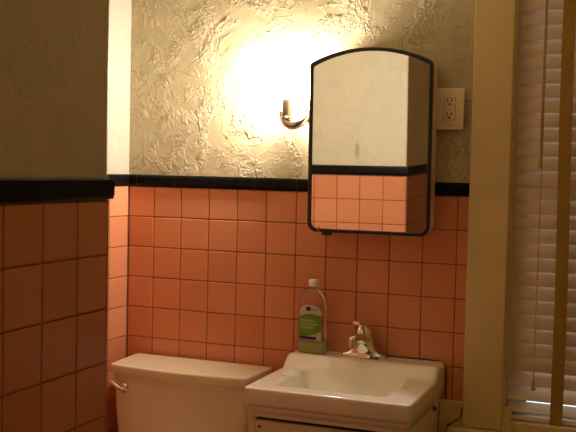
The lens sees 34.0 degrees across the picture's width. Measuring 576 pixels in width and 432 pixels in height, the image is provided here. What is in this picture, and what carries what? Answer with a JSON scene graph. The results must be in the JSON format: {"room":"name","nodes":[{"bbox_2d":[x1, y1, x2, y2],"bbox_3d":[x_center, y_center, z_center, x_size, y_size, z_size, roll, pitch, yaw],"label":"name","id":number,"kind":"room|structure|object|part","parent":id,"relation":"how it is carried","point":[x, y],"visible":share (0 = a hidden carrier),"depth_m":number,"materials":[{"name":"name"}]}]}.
{"room":"bathroom","nodes":[
{"label":"bathroom","id":0,"kind":"room"},
{"bbox_2d":[0,0,108,431],"bbox_3d":[-1.224,0.161,0.939,0.885,2.420,2.455,2,3,21],"label":"wall partition","id":1,"kind":"structure","parent":0,"point":[54,54],"depth_m":1.74,"materials":[{"name":"paint"}]},
{"bbox_2d":[0,178,114,202],"bbox_3d":[-0.788,-0.013,0.818,0.014,0.042,2.358,2,3,21],"label":"trim","id":2,"kind":"structure","parent":1,"relation":"attached to","point":[12,190],"depth_m":1.72,"materials":[{"name":"black tile"}]},
{"bbox_2d":[106,0,131,431],"bbox_3d":[-0.893,0.077,2.823,0.121,2.420,1.399,2,3,21],"label":"wall","id":3,"kind":"structure","parent":0,"point":[119,69],"depth_m":3.38,"materials":[{"name":"paint"}]},
{"bbox_2d":[107,174,128,185],"bbox_3d":[-0.826,-0.106,2.809,0.014,0.042,1.333,2,3,21],"label":"trim","id":4,"kind":"structure","parent":3,"relation":"attached to","point":[120,179],"depth_m":3.37,"materials":[{"name":"black tile"}]},
{"bbox_2d":[126,0,474,431],"bbox_3d":[0.560,0.098,3.074,2.605,2.420,0.146,2,3,21],"label":"wall","id":5,"kind":"structure","parent":0,"point":[220,275],"depth_m":3.25,"materials":[{"name":"pink tile"}]},
{"bbox_2d":[279,72,308,129],"bbox_3d":[0.045,-0.383,3.153,0.144,0.192,0.058,1,3,-11],"label":"wall sconce","id":6,"kind":"object","parent":5,"relation":"attached to","point":[285,117],"visible":0.82,"depth_m":3.14,"materials":[{"name":"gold metal"}]},
{"bbox_3d":[-0.003,-0.435,3.149,0.035,0.090,0.035,2,3,21],"label":"bulb","id":7,"kind":"part","parent":6,"relation":"part of","materials":[{"name":"white glass"}]},
{"bbox_3d":[0.025,-0.327,3.147,0.112,0.079,0.039,1,3,3],"label":"arm","id":8,"kind":"part","parent":6,"relation":"part of","materials":[{"name":"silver metal"}]},
{"bbox_2d":[129,174,469,195],"bbox_3d":[-0.001,-0.107,3.213,1.242,0.042,0.014,2,3,21],"label":"trim","id":9,"kind":"structure","parent":5,"relation":"attached to","point":[214,182],"depth_m":3.27,"materials":[{"name":"black tile"}]},
{"bbox_2d":[307,47,437,236],"bbox_3d":[0.271,-0.236,3.042,0.405,0.604,0.090,2,4,21],"label":"medicine cabinet","id":10,"kind":"object","parent":5,"relation":"attached to","point":[373,110],"visible":1,"depth_m":3.00,"materials":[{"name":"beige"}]},
{"bbox_2d":[436,88,464,129],"bbox_3d":[0.516,-0.340,2.993,0.089,0.132,0.022,2,3,21],"label":"electrical outlet","id":11,"kind":"object","parent":5,"relation":"attached to","point":[450,101],"visible":1,"depth_m":2.98,"materials":[{"name":"beige plastic"}]},
{"bbox_2d":[443,97,455,119],"bbox_3d":[0.512,-0.340,2.986,0.037,0.071,0.004,2,3,21],"label":"receptacle","id":12,"kind":"object","parent":11,"relation":"attached to","point":[449,103],"depth_m":2.98,"materials":[{"name":"beige plastic"}]},
{"bbox_2d":[439,399,511,431],"bbox_3d":[0.587,0.954,3.018,0.228,0.718,0.015,2,3,21],"label":"trim","id":13,"kind":"structure","parent":5,"relation":"attached to","point":[449,410],"depth_m":3.02,"materials":[{"name":"paint"}]},
{"bbox_2d":[447,425,514,431],"bbox_3d":[1.053,0.705,2.856,1.122,0.028,0.156,2,3,21],"label":"window sill","id":14,"kind":"structure","parent":5,"relation":"attached to","point":[451,428],"depth_m":2.98,"materials":[{"name":"paint"}]},
{"bbox_2d":[462,0,515,430],"bbox_3d":[0.635,-0.178,2.951,0.124,1.703,0.028,2,3,21],"label":"trim","id":15,"kind":"structure","parent":5,"relation":"attached to","point":[495,20],"depth_m":2.95,"materials":[{"name":"paint"}]},
{"bbox_2d":[503,0,575,431],"bbox_3d":[1.088,-0.099,2.850,0.800,1.579,0.142,2,3,21],"label":"window","id":16,"kind":"structure","parent":5,"relation":"in","point":[516,425],"depth_m":2.96,"materials":[{"name":"paint"}]},
{"bbox_2d":[508,0,575,426],"bbox_3d":[1.081,-0.092,2.832,0.782,1.555,0.073,2,3,21],"label":"window blind","id":17,"kind":"object","parent":16,"relation":"attached to","point":[543,307],"visible":0.98,"depth_m":2.94,"materials":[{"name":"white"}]},
{"bbox_3d":[0.785,-0.160,2.919,0.006,1.370,0.007,2,3,21],"label":"lift cord","id":18,"kind":"part","parent":17,"relation":"part of","materials":[{"name":"white fabric"}]},
{"bbox_3d":[0.789,-0.508,2.901,0.009,0.672,0.011,2,3,21],"label":"lift cord","id":19,"kind":"part","parent":17,"relation":"part of","materials":[{"name":"white fabric"}]},
{"bbox_3d":[1.067,0.651,2.876,0.782,0.016,0.048,2,3,21],"label":"rail","id":20,"kind":"part","parent":17,"relation":"part of","materials":[{"name":"beige wood"}]},
{"bbox_3d":[1.072,0.674,2.891,0.791,0.028,0.134,2,3,21],"label":"sill","id":21,"kind":"part","parent":16,"relation":"part of","materials":[{"name":"paint"}]},
{"bbox_3d":[-0.171,1.426,1.374,2.625,0.100,3.940,2,3,21],"label":"floor","id":22,"kind":"structure","parent":0,"visible":0},
{"bbox_2d":[108,353,271,431],"bbox_3d":[-0.428,0.903,3.049,0.535,0.769,0.650,2,3,21],"label":"toilet","id":23,"kind":"object","parent":22,"relation":"on","point":[155,393],"visible":0.9,"depth_m":3.15,"materials":[{"name":"ceramic"}]},
{"bbox_3d":[-0.588,0.578,3.220,0.063,0.034,0.017,2,3,21],"label":"lever arm","id":24,"kind":"part","parent":23,"relation":"part of","materials":[{"name":"silver metal"}]},
{"bbox_3d":[-0.561,0.586,3.226,0.039,0.039,0.017,2,3,21],"label":"flush lever","id":25,"kind":"part","parent":23,"relation":"part of","materials":[{"name":"silver metal"}]},
{"bbox_3d":[-0.345,0.718,3.241,0.506,0.315,0.203,2,3,21],"label":"tank","id":26,"kind":"part","parent":23,"relation":"part of","materials":[{"name":"ceramic"}]},
{"bbox_3d":[-0.343,0.538,3.228,0.535,0.052,0.228,2,3,21],"label":"tank lid","id":27,"kind":"part","parent":23,"relation":"part of","materials":[{"name":"ceramic"}]},
{"bbox_2d":[248,403,438,431],"bbox_3d":[0.174,0.953,2.954,0.489,0.708,0.422,2,3,21],"label":"vanity cabinet","id":28,"kind":"object","parent":22,"relation":"on","point":[429,423],"visible":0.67,"depth_m":2.80,"materials":[{"name":"paint"}]},
{"bbox_3d":[0.112,0.940,2.761,0.458,0.648,0.018,2,3,21],"label":"door","id":29,"kind":"part","parent":28,"relation":"part of","materials":[{"name":"paint"}]},
{"bbox_3d":[0.111,0.920,2.775,0.448,0.627,0.006,2,3,21],"label":"panel","id":30,"kind":"part","parent":28,"relation":"part of","materials":[{"name":"white"}]},
{"bbox_2d":[244,350,446,431],"bbox_3d":[0.188,0.554,2.923,0.517,0.179,0.454,2,3,21],"label":"sink","id":31,"kind":"object","parent":28,"relation":"in","point":[394,393],"visible":0.98,"depth_m":2.82,"materials":[{"name":"ceramic"}]},
{"bbox_2d":[298,279,327,353],"bbox_3d":[0.083,0.332,3.133,0.101,0.244,0.055,3,3,26],"label":"soap bottle","id":32,"kind":"object","parent":31,"relation":"on","point":[310,316],"visible":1,"depth_m":3.12,"materials":[{"name":"clear plastic"}]},
{"bbox_2d":[341,321,386,359],"bbox_3d":[0.233,0.399,3.039,0.156,0.126,0.148,2,3,21],"label":"faucet","id":33,"kind":"object","parent":31,"relation":"on","point":[361,343],"visible":1,"depth_m":3.06,"materials":[{"name":"silver metal"}]},
{"bbox_3d":[0.232,0.403,3.037,0.048,0.056,0.122,2,3,21],"label":"spout","id":34,"kind":"part","parent":33,"relation":"part of","materials":[{"name":"silver metal"}]},
{"bbox_3d":[0.238,0.357,3.053,0.034,0.044,0.092,2,3,21],"label":"lever","id":35,"kind":"part","parent":33,"relation":"part of","materials":[{"name":"silver metal"}]},
{"bbox_2d":[447,408,461,427],"bbox_3d":[0.523,0.959,3.026,0.050,0.696,0.007,2,3,8],"label":"cable","id":36,"kind":"object","parent":22,"relation":"on","point":[461,408],"visible":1,"depth_m":3.01,"materials":[{"name":"black plastic"}]}
]}

